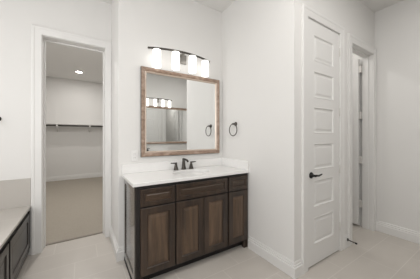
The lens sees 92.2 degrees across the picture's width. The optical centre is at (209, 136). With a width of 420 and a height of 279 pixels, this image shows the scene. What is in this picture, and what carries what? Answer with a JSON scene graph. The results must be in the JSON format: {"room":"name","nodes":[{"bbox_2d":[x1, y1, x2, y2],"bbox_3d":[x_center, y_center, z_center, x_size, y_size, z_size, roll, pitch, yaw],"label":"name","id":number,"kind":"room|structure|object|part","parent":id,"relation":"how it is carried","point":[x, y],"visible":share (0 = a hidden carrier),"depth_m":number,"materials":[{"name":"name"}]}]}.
{"room":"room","nodes":[
{"label":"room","id":0,"kind":"room"},
{"bbox_2d":[0,0,110,254],"bbox_3d":[-2.181,-0.223,2.219,2.203,3.048,0.190,0,0,-32],"label":"wall","id":1,"kind":"structure","parent":0,"point":[89,18],"depth_m":2.20,"materials":[{"name":"white paint"}]},
{"bbox_2d":[31,24,110,254],"bbox_3d":[-1.683,0.030,2.519,0.798,2.542,0.214,0,0,-32],"label":"trim","id":2,"kind":"structure","parent":1,"relation":"attached to","point":[40,35],"depth_m":2.35,"materials":[{"name":"white paint"}]},
{"bbox_2d":[46,231,102,245],"bbox_3d":[-1.715,1.296,2.590,0.628,0.011,0.037,0,0,-32],"label":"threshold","id":3,"kind":"structure","parent":1,"relation":"attached to","point":[101,231],"depth_m":2.57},
{"bbox_2d":[46,76,102,176],"bbox_3d":[-4.130,-0.223,6.288,2.380,3.048,0.120,0,0,-32],"label":"wall","id":4,"kind":"structure","parent":0,"point":[69,151],"depth_m":6.20,"materials":[{"name":"white paint"}]},
{"bbox_2d":[46,172,102,181],"bbox_3d":[-2.947,1.231,4.418,2.140,0.140,4.306,0,0,-32],"label":"baseboard","id":5,"kind":"structure","parent":4,"relation":"attached to","point":[90,175],"depth_m":6.17,"materials":[{"name":"white paint"}]},
{"bbox_2d":[46,123,102,131],"bbox_3d":[-4.014,-0.264,6.105,2.136,0.229,0.310,0,0,-32],"label":"closet shelf","id":6,"kind":"object","parent":4,"relation":"attached to","point":[48,125],"visible":0.79,"depth_m":6.04,"materials":[{"name":"white paint"}]},
{"bbox_3d":[-3.945,-0.322,5.995,2.134,0.030,0.029,0,0,-32],"label":"hanging rod","id":7,"kind":"part","parent":6,"relation":"part of","materials":[{"name":"black metal"}]},
{"bbox_2d":[46,177,102,243],"bbox_3d":[-2.984,1.347,4.457,2.400,0.108,4.500,0,0,-32],"label":"floor","id":8,"kind":"structure","parent":0,"point":[74,207],"depth_m":3.65,"materials":[{"name":"beige carpet"}]},
{"bbox_2d":[111,0,221,246],"bbox_3d":[-0.517,-0.223,2.786,1.457,3.048,0.638,0,0,-32],"label":"wall","id":9,"kind":"structure","parent":0,"point":[189,26],"depth_m":2.32,"materials":[{"name":"white paint"}]},
{"bbox_2d":[110,226,117,261],"bbox_3d":[-1.129,1.231,2.371,0.021,0.140,0.633,0,0,-32],"label":"baseboard","id":10,"kind":"structure","parent":9,"relation":"attached to","point":[112,236],"depth_m":2.31,"materials":[{"name":"white paint"}]},
{"bbox_2d":[117,246,123,261],"bbox_3d":[-0.940,1.231,2.129,0.081,0.140,0.021,0,0,-32],"label":"baseboard","id":11,"kind":"structure","parent":9,"relation":"attached to","point":[120,252],"depth_m":2.12,"materials":[{"name":"white paint"}]},
{"bbox_2d":[131,150,137,160],"bbox_3d":[-0.823,0.208,2.208,0.072,0.116,0.010,0,0,-32],"label":"power outlet","id":12,"kind":"object","parent":9,"relation":"attached to","point":[134,154],"visible":1,"depth_m":2.21,"materials":[{"name":"white plastic"}]},
{"bbox_2d":[122,158,221,173],"bbox_3d":[-0.378,0.341,2.483,1.304,0.100,0.020,0,0,-32],"label":"backsplash","id":13,"kind":"structure","parent":9,"relation":"attached to","point":[166,165],"depth_m":2.37,"materials":[{"name":"white stone"}]},
{"bbox_2d":[148,46,209,76],"bbox_3d":[-0.325,-0.895,2.424,0.810,0.237,0.178,0,0,-32],"label":"vanity light","id":14,"kind":"object","parent":9,"relation":"attached to","point":[177,58],"visible":1,"depth_m":2.36,"materials":[{"name":"white glass"}]},
{"bbox_3d":[-0.594,-0.876,2.260,0.090,0.198,0.090,0,0,-32],"label":"lamp shade","id":15,"kind":"part","parent":14,"relation":"part of","materials":[{"name":"white glass"}]},
{"bbox_3d":[-0.393,-0.876,2.329,0.090,0.198,0.090,0,0,-32],"label":"lamp shade","id":16,"kind":"part","parent":14,"relation":"part of","materials":[{"name":"white glass"}]},
{"bbox_3d":[-0.345,-0.959,2.502,0.110,0.110,0.023,0,0,-32],"label":"plate","id":17,"kind":"part","parent":14,"relation":"part of","materials":[{"name":"grey metal"}]},
{"bbox_3d":[-0.210,-0.876,2.445,0.090,0.198,0.090,0,0,-32],"label":"lamp shade","id":18,"kind":"part","parent":14,"relation":"part of","materials":[{"name":"white glass"}]},
{"bbox_3d":[-0.062,-0.876,2.597,0.090,0.198,0.090,0,0,-32],"label":"lamp shade","id":19,"kind":"part","parent":14,"relation":"part of","materials":[{"name":"white glass"}]},
{"bbox_2d":[140,66,219,156],"bbox_3d":[-0.317,-0.279,2.514,1.056,1.006,0.031,0,0,-32],"label":"wall mirror","id":20,"kind":"object","parent":9,"relation":"attached to","point":[180,112],"visible":1,"depth_m":2.47,"materials":[{"name":"brown wood"}]},
{"bbox_2d":[17,223,419,278],"bbox_3d":[0.297,1.351,1.403,5.520,0.100,4.170,0,0,-32],"label":"floor","id":21,"kind":"structure","parent":0,"point":[376,254],"depth_m":2.08,"materials":[{"name":"tile"}]},
{"bbox_2d":[0,178,30,278],"bbox_3d":[-1.758,0.878,0.803,1.161,0.846,2.653,0,0,-32],"label":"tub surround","id":22,"kind":"object","parent":21,"relation":"on","point":[15,194],"visible":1,"depth_m":1.95,"materials":[{"name":"tile"}]},
{"bbox_3d":[-1.387,1.008,1.278,0.007,0.231,0.554,0,0,-32],"label":"panel","id":23,"kind":"part","parent":22,"relation":"part of","materials":[{"name":"brown wood"}]},
{"bbox_3d":[-1.385,1.008,1.279,0.014,0.362,0.685,0,0,-32],"label":"access panel","id":24,"kind":"part","parent":22,"relation":"part of","materials":[{"name":"brown wood"}]},
{"bbox_3d":[-1.770,1.008,1.887,0.014,0.362,0.685,0,0,-32],"label":"access panel","id":25,"kind":"part","parent":22,"relation":"part of","materials":[{"name":"brown wood"}]},
{"bbox_3d":[-1.772,1.008,1.886,0.007,0.231,0.554,0,0,-32],"label":"panel","id":26,"kind":"part","parent":22,"relation":"part of","materials":[{"name":"brown wood"}]},
{"bbox_3d":[-1.278,1.208,1.106,0.011,0.015,2.631,0,0,-32],"label":"rail","id":27,"kind":"part","parent":22,"relation":"part of","materials":[{"name":"grey wood"}]},
{"bbox_3d":[-1.280,1.236,1.104,0.004,0.040,2.631,0,0,-32],"label":"rail","id":28,"kind":"part","parent":22,"relation":"part of","materials":[{"name":"grey wood"}]},
{"bbox_2d":[124,173,247,278],"bbox_3d":[-0.231,0.862,2.266,1.285,0.879,0.543,0,0,-32],"label":"vanity cabinet","id":29,"kind":"object","parent":21,"relation":"on","point":[168,227],"visible":0.89,"depth_m":1.96,"materials":[{"name":"brown wood"}]},
{"bbox_3d":[-0.769,1.278,1.927,0.012,0.045,0.504,0,0,-32],"label":"rail","id":30,"kind":"part","parent":29,"relation":"part of","materials":[{"name":"wood"}]},
{"bbox_3d":[-0.769,0.840,1.927,0.012,0.833,0.508,0,0,-32],"label":"panel","id":31,"kind":"part","parent":29,"relation":"part of","materials":[{"name":"grey wood"}]},
{"bbox_3d":[-0.462,0.528,1.809,0.312,0.150,0.018,0,0,-32],"label":"drawer","id":32,"kind":"part","parent":29,"relation":"part of","materials":[{"name":"brown wood"}]},
{"bbox_3d":[-0.462,0.907,1.809,0.312,0.581,0.018,0,0,-32],"label":"door","id":33,"kind":"part","parent":29,"relation":"part of","materials":[{"name":"brown wood"}]},
{"bbox_3d":[-0.462,0.528,1.810,0.233,0.071,0.012,0,0,-32],"label":"panel","id":34,"kind":"part","parent":29,"relation":"part of","materials":[{"name":"brown wood"}]},
{"bbox_3d":[-0.462,0.907,1.810,0.187,0.456,0.012,0,0,-32],"label":"panel","id":35,"kind":"part","parent":29,"relation":"part of","materials":[{"name":"brown wood"}]},
{"bbox_2d":[122,158,248,186],"bbox_3d":[-0.238,0.356,2.261,1.304,0.130,0.546,0,0,-32],"label":"countertop","id":36,"kind":"structure","parent":29,"relation":"on","point":[151,173],"depth_m":2.26,"materials":[{"name":"white stone"}]},
{"bbox_2d":[171,158,195,169],"bbox_3d":[-0.293,0.324,2.407,0.329,0.136,0.154,0,0,-32],"label":"faucet","id":37,"kind":"object","parent":36,"relation":"on","point":[183,159],"visible":0.99,"depth_m":2.43,"materials":[{"name":"grey metal"}]},
{"bbox_3d":[-0.318,0.325,2.446,0.062,0.133,0.062,0,0,-32],"label":"spout","id":38,"kind":"part","parent":37,"relation":"part of","materials":[{"name":"grey metal"}]},
{"bbox_2d":[178,172,206,174],"bbox_3d":[-0.205,0.486,2.268,0.465,0.130,0.324,0,0,-32],"label":"sink basin","id":39,"kind":"object","parent":36,"relation":"in","point":[185,173],"visible":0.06,"depth_m":2.42,"materials":[{"name":"white ceramic"}]},
{"bbox_3d":[-0.193,0.907,1.980,0.297,0.581,0.018,0,0,-32],"label":"door","id":40,"kind":"part","parent":29,"relation":"part of","materials":[{"name":"brown wood"}]},
{"bbox_3d":[-0.193,0.907,1.980,0.172,0.456,0.012,0,0,-32],"label":"panel","id":41,"kind":"part","parent":29,"relation":"part of","materials":[{"name":"brown wood"}]},
{"bbox_3d":[-0.065,0.527,2.060,0.598,0.152,0.018,0,0,-32],"label":"drawer","id":42,"kind":"part","parent":29,"relation":"part of","materials":[{"name":"brown wood"}]},
{"bbox_3d":[-0.066,0.527,2.061,0.515,0.069,0.012,0,0,-32],"label":"panel","id":43,"kind":"part","parent":29,"relation":"part of","materials":[{"name":"brown wood"}]},
{"bbox_3d":[0.062,0.907,2.141,0.297,0.581,0.018,0,0,-32],"label":"door","id":44,"kind":"part","parent":29,"relation":"part of","materials":[{"name":"brown wood"}]},
{"bbox_3d":[0.061,0.907,2.141,0.172,0.456,0.012,0,0,-32],"label":"panel","id":45,"kind":"part","parent":29,"relation":"part of","materials":[{"name":"brown wood"}]},
{"bbox_3d":[0.320,0.526,2.304,0.273,0.154,0.018,0,0,-32],"label":"drawer","id":46,"kind":"part","parent":29,"relation":"part of","materials":[{"name":"brown wood"}]},
{"bbox_3d":[0.320,0.526,2.305,0.194,0.075,0.012,0,0,-32],"label":"panel","id":47,"kind":"part","parent":29,"relation":"part of","materials":[{"name":"brown wood"}]},
{"bbox_3d":[0.320,0.907,2.304,0.273,0.581,0.018,0,0,-32],"label":"door","id":48,"kind":"part","parent":29,"relation":"part of","materials":[{"name":"brown wood"}]},
{"bbox_3d":[0.320,0.907,2.305,0.148,0.456,0.012,0,0,-32],"label":"panel","id":49,"kind":"part","parent":29,"relation":"part of","materials":[{"name":"brown wood"}]},
{"bbox_2d":[46,0,402,82],"bbox_3d":[-0.906,-1.797,3.305,5.520,0.100,8.670,0,0,-32],"label":"ceiling","id":50,"kind":"structure","parent":0,"point":[61,61],"depth_m":4.51,"materials":[{"name":"white paint"}]},
{"bbox_2d":[222,0,301,261],"bbox_3d":[0.525,-0.223,2.390,0.120,3.048,1.146,0,0,-32],"label":"wall","id":51,"kind":"structure","parent":0,"point":[261,39],"depth_m":2.14,"materials":[{"name":"white paint"}]},
{"bbox_2d":[229,122,236,135],"bbox_3d":[0.308,-0.100,2.569,0.053,0.182,0.161,0,0,-32],"label":"towel ring","id":52,"kind":"object","parent":51,"relation":"attached to","point":[235,123],"visible":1,"depth_m":2.56,"materials":[{"name":"grey metal"}]},
{"bbox_2d":[248,236,294,278],"bbox_3d":[0.618,1.231,2.111,0.021,0.140,0.617,0,0,-32],"label":"baseboard","id":53,"kind":"structure","parent":51,"relation":"attached to","point":[281,262],"depth_m":2.06,"materials":[{"name":"white paint"}]},
{"bbox_2d":[302,0,373,234],"bbox_3d":[1.615,-0.223,2.473,1.812,3.048,0.120,0,0,-32],"label":"wall","id":54,"kind":"structure","parent":0,"point":[357,19],"depth_m":2.41,"materials":[{"name":"white paint"}]},
{"bbox_2d":[294,234,348,278],"bbox_3d":[1.209,1.231,2.132,1.042,0.140,0.021,0,0,-32],"label":"baseboard","id":55,"kind":"structure","parent":54,"relation":"attached to","point":[298,264],"depth_m":1.90,"materials":[{"name":"white paint"}]},
{"bbox_2d":[301,3,344,273],"bbox_3d":[1.188,0.018,2.188,0.810,2.566,0.144,0,0,-32],"label":"trim","id":56,"kind":"structure","parent":54,"relation":"attached to","point":[307,13],"depth_m":1.96,"materials":[{"name":"white paint"}]},
{"bbox_2d":[308,19,339,267],"bbox_3d":[1.224,0.062,2.138,0.620,2.450,0.094,0,0,-32],"label":"door","id":57,"kind":"structure","parent":54,"relation":"in","point":[323,43],"depth_m":2.13,"materials":[{"name":"white paint"}]},
{"bbox_2d":[347,33,375,245],"bbox_3d":[1.950,0.033,2.670,0.784,2.536,0.144,0,0,-32],"label":"trim","id":58,"kind":"structure","parent":54,"relation":"attached to","point":[355,45],"depth_m":2.81,"materials":[{"name":"white paint"}]},
{"bbox_2d":[352,53,361,225],"bbox_3d":[1.403,-0.223,3.489,1.080,3.048,1.826,0,0,-32],"label":"wall","id":59,"kind":"structure","parent":0,"point":[354,56],"depth_m":2.96,"materials":[{"name":"white paint"}]},
{"bbox_2d":[352,59,361,224],"bbox_3d":[2.012,0.070,3.146,0.041,2.395,0.592,0,0,-32],"label":"door","id":60,"kind":"structure","parent":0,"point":[356,69],"depth_m":2.94,"materials":[{"name":"white paint"}]},
{"bbox_2d":[374,0,419,231],"bbox_3d":[2.957,-0.223,1.934,0.120,3.048,2.224,0,0,-32],"label":"wall","id":61,"kind":"structure","parent":0,"point":[396,26],"depth_m":2.63,"materials":[{"name":"white paint"}]},
{"bbox_2d":[376,220,419,243],"bbox_3d":[2.865,1.231,1.947,0.021,0.140,2.104,0,0,-32],"label":"baseboard","id":62,"kind":"structure","parent":61,"relation":"attached to","point":[400,232],"depth_m":2.61,"materials":[{"name":"white paint"}]}
]}

